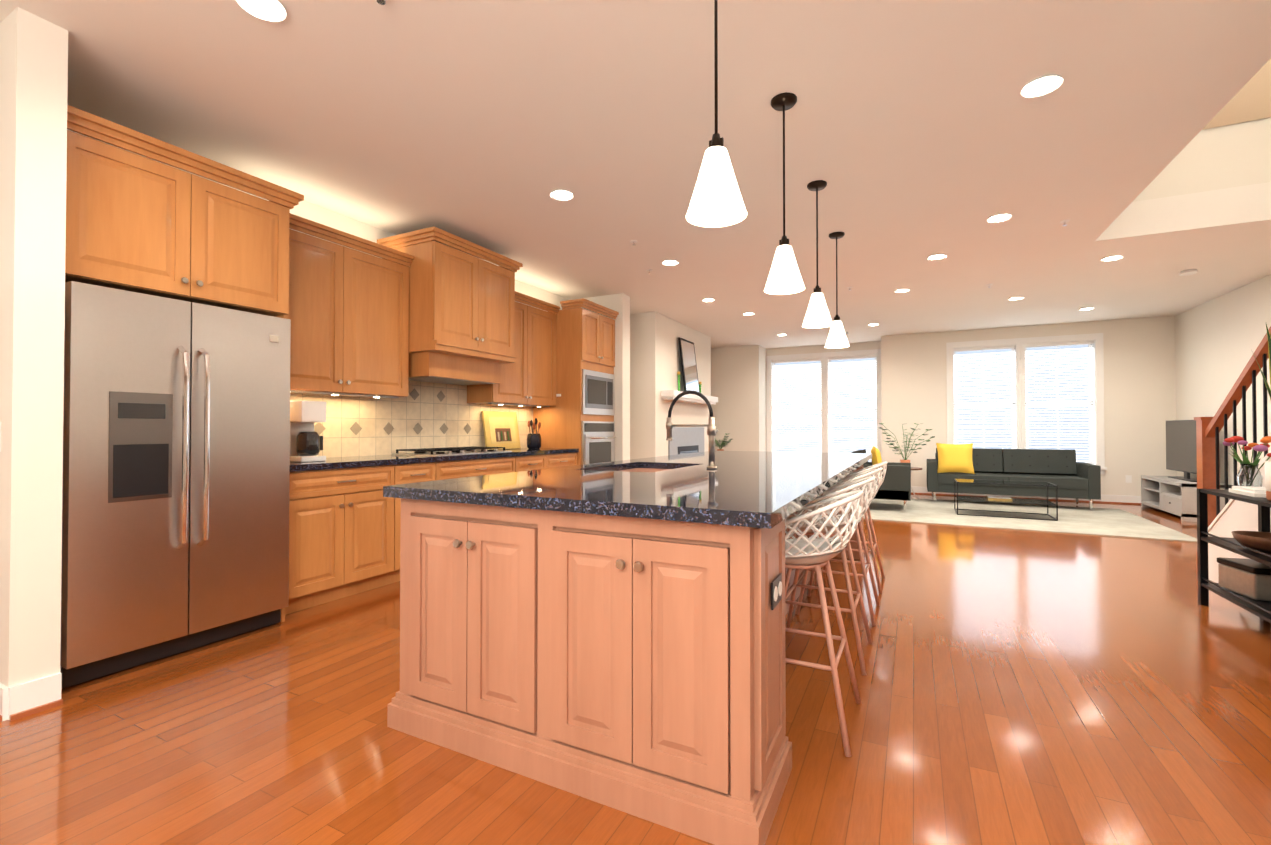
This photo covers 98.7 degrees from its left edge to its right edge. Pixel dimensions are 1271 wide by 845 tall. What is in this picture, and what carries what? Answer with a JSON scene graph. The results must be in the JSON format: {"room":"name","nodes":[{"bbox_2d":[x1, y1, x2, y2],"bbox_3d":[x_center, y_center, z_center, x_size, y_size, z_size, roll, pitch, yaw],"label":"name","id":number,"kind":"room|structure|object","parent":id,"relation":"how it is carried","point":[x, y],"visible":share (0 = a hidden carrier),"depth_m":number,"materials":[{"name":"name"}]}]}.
{"room":"kitchen and living room","nodes":[
{"label":"kitchen and living room","id":0,"kind":"room"},
{"bbox_2d":[0,7,710,686],"bbox_3d":[-1.202,-0.201,5.640,0.960,2.800,12.850,0,-1,27],"label":"wall","id":1,"kind":"structure","parent":0,"point":[34,129],"depth_m":2.22,"materials":[{"name":"paint"}]},
{"bbox_2d":[0,422,0,451],"bbox_3d":[-2.624,0.057,2.224,0.180,0.120,0.010,0,-1,27],"label":"switch plate","id":2,"kind":"object","parent":1,"relation":"attached to","point":[0,436],"visible":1,"depth_m":2.18,"materials":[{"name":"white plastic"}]},
{"bbox_2d":[0,683,15,721],"bbox_3d":[-2.770,1.096,2.276,0.780,0.125,0.030,0,-1,27],"label":"baseboard","id":3,"kind":"structure","parent":1,"relation":"attached to","point":[7,694],"depth_m":2.12,"materials":[{"name":"white wood"}]},
{"bbox_2d":[287,213,413,397],"bbox_3d":[-2.210,-0.769,3.959,0.385,1.146,1.143,0,-1,27],"label":"upper cabinet","id":4,"kind":"object","parent":1,"relation":"attached to","point":[348,315],"visible":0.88,"depth_m":3.91,"materials":[{"name":"brown wood"}]},
{"bbox_2d":[377,226,522,384],"bbox_3d":[-1.607,-0.939,4.848,0.655,1.145,1.075,0,-1,27],"label":"upper cabinet","id":5,"kind":"object","parent":1,"relation":"attached to","point":[461,318],"visible":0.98,"depth_m":4.54,"materials":[{"name":"brown wood"}]},
{"bbox_2d":[467,291,559,406],"bbox_3d":[-1.265,-0.746,5.816,0.385,1.146,1.055,0,-1,27],"label":"upper cabinet","id":6,"kind":"object","parent":1,"relation":"attached to","point":[528,378],"visible":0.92,"depth_m":5.78,"materials":[{"name":"brown wood"}]},
{"bbox_2d":[668,427,703,454],"bbox_3d":[0.849,0.656,8.788,0.048,1.160,1.540,0,-1,27],"label":"fireplace surround","id":7,"kind":"object","parent":1,"relation":"attached to","point":[688,440],"visible":0.27,"depth_m":8.71,"materials":[{"name":"stone"}]},
{"bbox_2d":[661,390,717,404],"bbox_3d":[0.911,-0.389,8.758,0.198,0.130,2.000,0,-1,27],"label":"mantel shelf","id":8,"kind":"object","parent":1,"relation":"attached to","point":[670,395],"visible":0.93,"depth_m":8.38,"materials":[{"name":"white wood"}]},
{"bbox_2d":[677,372,679,390],"bbox_3d":[0.657,-0.614,8.262,0.070,0.305,0.070,0,-1,27],"label":"candle holder","id":9,"kind":"object","parent":8,"relation":"on","point":[678,373],"visible":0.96,"depth_m":8.25,"materials":[{"name":"green glass"}]},
{"bbox_2d":[678,337,699,392],"bbox_3d":[0.856,-0.885,8.680,0.130,0.857,0.620,0,-1,27],"label":"leaning mirror","id":10,"kind":"object","parent":8,"relation":"on","point":[688,364],"visible":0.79,"depth_m":8.62,"materials":[{"name":"black metal"}]},
{"bbox_2d":[0,494,1270,844],"bbox_3d":[1.972,1.244,4.428,8.000,0.120,13.600,0,-1,27],"label":"floor","id":11,"kind":"structure","parent":0,"point":[1030,688],"depth_m":2.04,"materials":[{"name":"brown wood"}]},
{"bbox_2d":[60,281,290,688],"bbox_3d":[-2.500,0.277,2.889,0.796,1.753,0.930,0,-1,27],"label":"refrigerator","id":12,"kind":"object","parent":11,"relation":"on","point":[176,468],"visible":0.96,"depth_m":2.64,"materials":[{"name":"silver metal"}]},
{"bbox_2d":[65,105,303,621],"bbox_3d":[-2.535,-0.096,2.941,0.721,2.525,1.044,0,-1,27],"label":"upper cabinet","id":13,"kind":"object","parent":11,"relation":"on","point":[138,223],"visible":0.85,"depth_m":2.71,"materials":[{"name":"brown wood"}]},
{"bbox_2d":[285,464,404,614],"bbox_3d":[-2.173,0.738,3.755,0.620,0.875,0.846,0,-1,27],"label":"base cabinet","id":14,"kind":"object","parent":11,"relation":"on","point":[344,526],"depth_m":3.58,"materials":[{"name":"brown wood"}]},
{"bbox_2d":[289,448,578,471],"bbox_3d":[-1.636,0.293,4.799,0.635,0.040,3.184,0,-1,27],"label":"countertop","id":15,"kind":"structure","parent":14,"relation":"on","point":[331,461],"depth_m":4.14,"materials":[{"name":"black stone"}]},
{"bbox_2d":[290,401,325,461],"bbox_3d":[-2.206,0.059,3.659,0.203,0.400,0.185,0,-1,27],"label":"coffee maker","id":16,"kind":"object","parent":15,"relation":"on","point":[306,442],"visible":0.77,"depth_m":3.60,"materials":[{"name":"white plastic"}]},
{"bbox_2d":[392,446,511,455],"bbox_3d":[-1.590,0.250,4.828,0.500,0.045,0.920,0,-1,27],"label":"cooktop","id":17,"kind":"object","parent":15,"relation":"in","point":[448,451],"visible":1,"depth_m":4.61,"materials":[{"name":"silver metal"}]},
{"bbox_2d":[481,411,520,449],"bbox_3d":[-1.417,0.084,5.785,0.087,0.399,0.520,0,-1,27],"label":"picture","id":18,"kind":"object","parent":15,"relation":"on","point":[500,429],"visible":0.94,"depth_m":5.75,"materials":[{"name":"yellow paper"}]},
{"bbox_2d":[527,418,541,448],"bbox_3d":[-1.121,0.118,6.038,0.164,0.339,0.164,0,-1,27],"label":"utensil crock","id":19,"kind":"object","parent":15,"relation":"on","point":[534,441],"visible":1,"depth_m":5.99,"materials":[{"name":"ceramic"}]},
{"bbox_2d":[405,460,444,483],"bbox_3d":[-1.925,0.744,4.242,0.620,0.875,0.512,0,-1,27],"label":"base cabinet","id":20,"kind":"object","parent":11,"relation":"on","point":[414,473],"depth_m":4.18,"materials":[{"name":"brown wood"}]},
{"bbox_2d":[445,456,520,478],"bbox_3d":[-1.621,0.751,4.839,0.620,0.875,1.092,0,-1,27],"label":"base cabinet","id":21,"kind":"object","parent":11,"relation":"on","point":[503,464],"depth_m":4.73,"materials":[{"name":"brown wood"}]},
{"bbox_2d":[521,456,552,470],"bbox_3d":[-1.295,0.759,5.481,0.620,0.875,0.612,0,-1,27],"label":"base cabinet","id":22,"kind":"object","parent":11,"relation":"on","point":[528,463],"depth_m":5.42,"materials":[{"name":"brown wood"}]},
{"bbox_2d":[553,452,576,467],"bbox_3d":[-1.068,0.765,5.926,0.620,0.875,0.650,0,-1,27],"label":"base cabinet","id":23,"kind":"object","parent":11,"relation":"on","point":[563,459],"depth_m":5.86,"materials":[{"name":"brown wood"}]},
{"bbox_2d":[533,298,618,464],"bbox_3d":[-0.705,-0.076,6.517,0.741,2.570,0.806,0,-1,27],"label":"tall cabinet","id":24,"kind":"object","parent":11,"relation":"on","point":[580,414],"visible":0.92,"depth_m":6.21,"materials":[{"name":"brown wood"}]},
{"bbox_2d":[387,463,863,844],"bbox_3d":[0.546,0.735,3.439,1.421,0.876,3.789,0,-1,27],"label":"kitchen island","id":25,"kind":"object","parent":11,"relation":"on","point":[611,634],"depth_m":1.68,"materials":[{"name":"brown wood"}]},
{"bbox_2d":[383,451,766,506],"bbox_3d":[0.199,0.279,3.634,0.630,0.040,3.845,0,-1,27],"label":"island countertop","id":26,"kind":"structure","parent":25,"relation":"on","point":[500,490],"depth_m":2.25,"materials":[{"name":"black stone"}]},
{"bbox_2d":[515,452,870,530],"bbox_3d":[0.849,0.275,3.303,0.830,0.040,3.845,0,-1,27],"label":"island countertop","id":27,"kind":"structure","parent":25,"relation":"on","point":[761,491],"depth_m":1.89,"materials":[{"name":"black stone"}]},
{"bbox_2d":[666,390,717,468],"bbox_3d":[0.321,0.036,3.054,0.299,0.430,0.122,0,-1,27],"label":"faucet","id":28,"kind":"object","parent":27,"relation":"on","point":[711,429],"visible":1,"depth_m":2.98,"materials":[{"name":"silver metal"}]},
{"bbox_2d":[785,490,863,756],"bbox_3d":[0.637,0.710,2.175,0.511,0.899,0.462,0,-1,27],"label":"stool","id":29,"kind":"object","parent":11,"relation":"on","point":[803,551],"visible":0.6,"depth_m":2.02,"materials":[{"name":"white plastic"}]},
{"bbox_2d":[785,476,875,674],"bbox_3d":[0.955,0.718,2.798,0.511,0.899,0.462,0,-1,27],"label":"stool","id":30,"kind":"object","parent":11,"relation":"on","point":[864,482],"visible":0.44,"depth_m":2.69,"materials":[{"name":"white plastic"}]},
{"bbox_2d":[796,468,882,625],"bbox_3d":[1.272,0.725,3.422,0.511,0.899,0.462,0,-1,27],"label":"stool","id":31,"kind":"object","parent":11,"relation":"on","point":[866,474],"visible":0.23,"depth_m":3.31,"materials":[{"name":"white plastic"}]},
{"bbox_2d":[814,462,886,592],"bbox_3d":[1.589,0.733,4.046,0.511,0.899,0.462,0,-1,27],"label":"stool","id":32,"kind":"object","parent":11,"relation":"on","point":[883,465],"visible":0.19,"depth_m":3.90,"materials":[{"name":"white plastic"}]},
{"bbox_2d":[863,498,1196,541],"bbox_3d":[4.800,1.212,7.254,3.180,0.012,2.500,0,-1,27],"label":"rug","id":33,"kind":"object","parent":11,"relation":"on","point":[1100,521],"visible":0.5,"depth_m":6.83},
{"bbox_2d":[851,449,910,511],"bbox_3d":[3.494,0.806,7.867,0.840,0.814,0.840,0,-1,27],"label":"armchair","id":34,"kind":"object","parent":33,"relation":"on","point":[896,484],"visible":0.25,"depth_m":7.39,"materials":[{"name":"grey fabric"}]},
{"bbox_2d":[871,445,881,464],"bbox_3d":[3.467,0.553,7.850,0.152,0.436,0.484,0,-1,21],"label":"chair pillow","id":35,"kind":"object","parent":34,"relation":"on","point":[876,458],"visible":0.65,"depth_m":7.67,"materials":[{"name":"yellow fabric"}]},
{"bbox_2d":[911,467,921,499],"bbox_3d":[4.250,0.963,8.602,0.480,0.507,0.480,0,-1,27],"label":"side table","id":36,"kind":"object","parent":33,"relation":"on","point":[915,468],"visible":0.33,"depth_m":8.58,"materials":[{"name":"brown wood"}]},
{"bbox_2d":[879,423,934,462],"bbox_3d":[4.301,0.356,8.677,0.802,0.704,0.758,0,-1,27],"label":"plant","id":37,"kind":"object","parent":36,"relation":"on","point":[905,460],"visible":1,"depth_m":8.63,"materials":[{"name":"green plant"}]},
{"bbox_2d":[954,479,1057,520],"bbox_3d":[4.793,0.990,7.131,1.060,0.427,0.530,0,-1,27],"label":"coffee table","id":38,"kind":"object","parent":33,"relation":"on","point":[1014,500],"visible":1,"depth_m":7.06,"materials":[{"name":"black metal"}]},
{"bbox_2d":[986,496,1011,500],"bbox_3d":[4.745,0.994,7.127,0.260,0.028,0.200,0,-1,27],"label":"book","id":39,"kind":"object","parent":38,"relation":"on","point":[999,498],"visible":1,"depth_m":7.06,"materials":[{"name":"beige paper"}]},
{"bbox_2d":[927,448,1100,509],"bbox_3d":[5.585,0.810,8.262,2.070,0.814,0.860,0,-1,27],"label":"sofa","id":40,"kind":"object","parent":33,"relation":"on","point":[1066,473],"visible":0.79,"depth_m":8.11,"materials":[{"name":"grey fabric"}]},
{"bbox_2d":[936,443,974,473],"bbox_3d":[4.947,0.552,8.455,0.506,0.470,0.198,0,-1,23],"label":"sofa pillow","id":41,"kind":"object","parent":40,"relation":"on","point":[954,457],"visible":1,"depth_m":8.40,"materials":[{"name":"yellow fabric"}]},
{"bbox_2d":[1141,475,1233,521],"bbox_3d":[7.247,0.988,7.218,0.502,0.460,1.350,0,-1,27],"label":"tv stand","id":42,"kind":"object","parent":11,"relation":"on","point":[1178,497],"visible":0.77,"depth_m":7.08,"materials":[{"name":"grey laminate"}]},
{"bbox_2d":[1166,420,1196,481],"bbox_3d":[7.295,0.362,7.229,0.160,0.789,1.200,0,-1,27],"label":"screen","id":43,"kind":"object","parent":42,"relation":"on","point":[1181,451],"visible":0.81,"depth_m":7.29,"materials":[{"name":"black plastic"}]},
{"bbox_2d":[1197,488,1270,622],"bbox_3d":[3.369,0.790,2.649,0.320,0.745,1.845,0,-1,27],"label":"console table","id":44,"kind":"object","parent":11,"relation":"on","point":[1261,609],"visible":0.71,"depth_m":3.37,"materials":[{"name":"black metal"}]},
{"bbox_2d":[1217,557,1270,600],"bbox_3d":[3.681,0.931,3.249,0.190,0.185,0.290,0,-1,15],"label":"decorative box","id":45,"kind":"object","parent":44,"relation":"on","point":[1250,578],"visible":0.92,"depth_m":3.21,"materials":[{"name":"silver metal"}]},
{"bbox_2d":[1223,436,1270,486],"bbox_3d":[3.769,0.253,3.351,0.220,0.342,0.250,0,-1,27],"label":"flower vase","id":46,"kind":"object","parent":44,"relation":"on","point":[1249,474],"visible":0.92,"depth_m":3.34,"materials":[{"name":"clear glass"}]},
{"bbox_2d":[1229,486,1266,497],"bbox_3d":[3.649,0.402,3.159,0.210,0.040,0.280,0,-1,27],"label":"books","id":47,"kind":"object","parent":44,"relation":"on","point":[1252,491],"visible":0.75,"depth_m":3.16,"materials":[{"name":"white paper"}]},
{"bbox_2d":[1232,531,1270,551],"bbox_3d":[3.599,0.684,3.102,0.290,0.085,0.290,0,-1,27],"label":"bowl","id":48,"kind":"object","parent":44,"relation":"on","point":[1258,540],"visible":0.96,"depth_m":3.10,"materials":[{"name":"brown wood"}]},
{"bbox_2d":[1253,324,1270,500],"bbox_3d":[3.515,-0.086,2.911,0.378,1.010,0.404,0,-1,27],"label":"snake plant","id":49,"kind":"object","parent":44,"relation":"on","point":[1267,464],"visible":1,"depth_m":2.92,"materials":[{"name":"green plant"}]},
{"bbox_3d":[1.642,0.937,10.491,0.278,0.640,0.260,0,-1,27],"label":"plant stand","id":50,"kind":"object","parent":11,"relation":"on","visible":0},
{"bbox_2d":[715,433,732,450],"bbox_3d":[1.652,0.413,10.580,0.509,0.407,0.436,0,-1,27],"label":"plant","id":51,"kind":"object","parent":50,"relation":"on","point":[722,443],"visible":0.79,"depth_m":10.49,"materials":[{"name":"green plant"}]},
{"bbox_2d":[0,0,1270,348],"bbox_3d":[1.972,-3.416,4.485,8.000,3.600,13.600,0,-1,27],"label":"ceiling","id":52,"kind":"structure","parent":0,"point":[918,132],"depth_m":3.12,"materials":[{"name":"paint"}]},
{"bbox_2d":[237,0,285,21],"bbox_3d":[-1.457,-1.637,2.149,0.169,0.011,0.139,0,-1,27],"label":"recessed light","id":53,"kind":"object","parent":52,"relation":"in","point":[271,10],"depth_m":2.16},
{"bbox_2d":[550,190,573,200],"bbox_3d":[-0.523,-1.616,3.872,0.167,0.011,0.175,0,-1,27],"label":"recessed light","id":54,"kind":"object","parent":52,"relation":"in","point":[562,196],"depth_m":3.88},
{"bbox_2d":[662,260,677,265],"bbox_3d":[0.346,-1.597,5.446,0.164,0.011,0.183,0,-1,27],"label":"recessed light","id":55,"kind":"object","parent":52,"relation":"in","point":[668,262],"depth_m":5.47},
{"bbox_2d":[686,0,746,226],"bbox_3d":[0.267,-1.165,1.813,0.200,0.964,0.200,0,-1,27],"label":"pendant light","id":56,"kind":"object","parent":52,"relation":"hanging from","point":[716,200],"visible":1,"depth_m":1.77,"materials":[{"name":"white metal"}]},
{"bbox_2d":[764,92,804,294],"bbox_3d":[0.753,-1.153,2.766,0.200,0.964,0.200,0,-1,27],"label":"pendant light","id":57,"kind":"object","parent":52,"relation":"hanging from","point":[784,276],"visible":0.98,"depth_m":2.73,"materials":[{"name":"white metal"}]},
{"bbox_2d":[377,0,1197,334],"bbox_3d":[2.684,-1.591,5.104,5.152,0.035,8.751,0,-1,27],"label":"sprinkler","id":58,"kind":"object","parent":52,"relation":"attached to","point":[1183,272],"visible":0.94,"depth_m":5.70,"materials":[{"name":"silver metal"}]},
{"bbox_2d":[802,180,832,327],"bbox_3d":[1.238,-1.142,3.720,0.200,0.964,0.200,0,-1,27],"label":"pendant light","id":59,"kind":"object","parent":52,"relation":"hanging from","point":[817,315],"visible":0.98,"depth_m":3.68,"materials":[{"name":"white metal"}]},
{"bbox_2d":[825,232,848,347],"bbox_3d":[1.723,-1.130,4.673,0.200,0.964,0.200,0,-1,27],"label":"pendant light","id":60,"kind":"object","parent":52,"relation":"hanging from","point":[837,337],"visible":1,"depth_m":4.63,"materials":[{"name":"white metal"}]},
{"bbox_2d":[927,254,946,259],"bbox_3d":[2.904,-1.600,5.260,0.161,0.011,0.192,0,-1,27],"label":"recessed light","id":61,"kind":"object","parent":52,"relation":"in","point":[937,256],"depth_m":5.28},
{"bbox_2d":[987,213,1011,222],"bbox_3d":[2.857,-1.611,4.287,0.159,0.011,0.183,0,-1,27],"label":"recessed light","id":62,"kind":"object","parent":52,"relation":"in","point":[1002,217],"depth_m":4.30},
{"bbox_2d":[1021,75,1062,96],"bbox_3d":[1.965,-1.631,2.641,0.164,0.011,0.179,0,-1,27],"label":"recessed light","id":63,"kind":"object","parent":52,"relation":"in","point":[1041,87],"depth_m":2.65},
{"bbox_2d":[1101,255,1122,260],"bbox_3d":[4.625,-1.599,5.298,0.163,0.011,0.195,0,-1,27],"label":"recessed light","id":64,"kind":"object","parent":52,"relation":"in","point":[1110,258],"depth_m":5.31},
{"bbox_2d":[711,316,1176,495],"bbox_3d":[4.884,-0.149,10.005,7.550,2.800,0.750,0,-1,27],"label":"wall","id":65,"kind":"structure","parent":0,"point":[1139,385],"depth_m":9.39,"materials":[{"name":"paint"}]},
{"bbox_2d":[766,353,824,452],"bbox_3d":[3.254,-0.215,11.147,1.169,2.340,0.208,0,-1,27],"label":"bay window","id":66,"kind":"structure","parent":65,"relation":"in","point":[770,416],"depth_m":11.28,"materials":[{"name":"white wood"}]},
{"bbox_2d":[772,358,820,451],"bbox_3d":[3.281,-0.226,11.133,0.980,2.113,0.055,0,-1,27],"label":"window blind","id":67,"kind":"object","parent":66,"relation":"attached to","point":[797,360],"visible":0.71,"depth_m":11.12,"materials":[{"name":"white plastic"}]},
{"bbox_2d":[824,349,881,457],"bbox_3d":[4.253,-0.221,10.639,1.069,2.340,0.208,0,-1,27],"label":"bay window","id":68,"kind":"structure","parent":65,"relation":"in","point":[878,397],"depth_m":10.62,"materials":[{"name":"white wood"}]},
{"bbox_2d":[828,355,876,459],"bbox_3d":[4.226,-0.232,10.652,0.880,2.113,0.055,0,-1,27],"label":"window blind","id":69,"kind":"object","parent":68,"relation":"attached to","point":[857,357],"visible":0.83,"depth_m":10.64,"materials":[{"name":"white plastic"}]},
{"bbox_2d":[946,338,1021,448],"bbox_3d":[5.816,-0.284,9.171,1.069,2.170,0.208,0,-1,27],"label":"window","id":70,"kind":"structure","parent":65,"relation":"in","point":[950,353],"depth_m":9.14,"materials":[{"name":"white wood"}]},
{"bbox_2d":[953,345,1015,448],"bbox_3d":[5.843,-0.295,9.156,0.880,1.943,0.055,0,-1,27],"label":"window blind","id":71,"kind":"object","parent":70,"relation":"attached to","point":[987,348],"visible":0.77,"depth_m":9.14,"materials":[{"name":"white plastic"}]},
{"bbox_2d":[911,486,1140,504],"bbox_3d":[6.142,1.175,8.911,3.930,0.125,0.030,0,-1,27],"label":"baseboard","id":72,"kind":"structure","parent":65,"relation":"attached to","point":[1119,499],"depth_m":8.61,"materials":[{"name":"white wood"}]},
{"bbox_2d":[1021,333,1106,473],"bbox_3d":[6.771,-0.290,8.686,1.069,2.170,0.208,0,-1,27],"label":"window","id":73,"kind":"structure","parent":65,"relation":"in","point":[1098,398],"depth_m":8.53,"materials":[{"name":"white wood"}]},
{"bbox_2d":[1025,341,1094,462],"bbox_3d":[6.743,-0.300,8.699,0.880,1.943,0.055,0,-1,27],"label":"window blind","id":74,"kind":"object","parent":73,"relation":"attached to","point":[1059,344],"visible":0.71,"depth_m":8.68,"materials":[{"name":"white plastic"}]},
{"bbox_2d":[1126,475,1131,482],"bbox_3d":[7.458,0.855,8.258,0.070,0.110,0.005,0,-1,27],"label":"outlet plates","id":75,"kind":"object","parent":65,"relation":"attached to","point":[1128,478],"visible":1,"depth_m":8.26,"materials":[{"name":"white plastic"}]},
{"bbox_2d":[1175,274,1270,484],"bbox_3d":[4.114,-0.235,2.852,2.435,2.800,12.700,0,-1,27],"label":"wall","id":76,"kind":"structure","parent":0,"point":[1218,340],"depth_m":6.81,"materials":[{"name":"paint"}]},
{"bbox_3d":[3.645,-0.237,2.664,0.100,2.800,3.460,0,-1,27],"label":"wall","id":77,"kind":"structure","parent":0,"visible":0},
{"bbox_2d":[1208,449,1270,582],"bbox_3d":[3.642,-0.271,2.674,0.145,2.868,3.465,0,-1,27],"label":"trim","id":78,"kind":"structure","parent":77,"relation":"attached to","point":[1234,515],"depth_m":3.82,"materials":[{"name":"white paint"}]},
{"bbox_2d":[1194,326,1270,571],"bbox_3d":[3.640,-0.744,2.660,0.116,3.810,3.718,0,-1,27],"label":"stair railing","id":79,"kind":"object","parent":78,"relation":"on","point":[1208,429],"visible":0.5,"depth_m":4.00,"materials":[{"name":"brown wood"}]},
{"label":"outside","id":80,"kind":"structure","parent":0,"visible":0},
{"bbox_2d":[775,345,1089,461],"bbox_3d":[16.451,0.864,31.794,120.000,13.700,48.100,0,-1,27],"label":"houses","id":81,"kind":"structure","parent":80,"point":[784,440],"depth_m":14.36}
]}

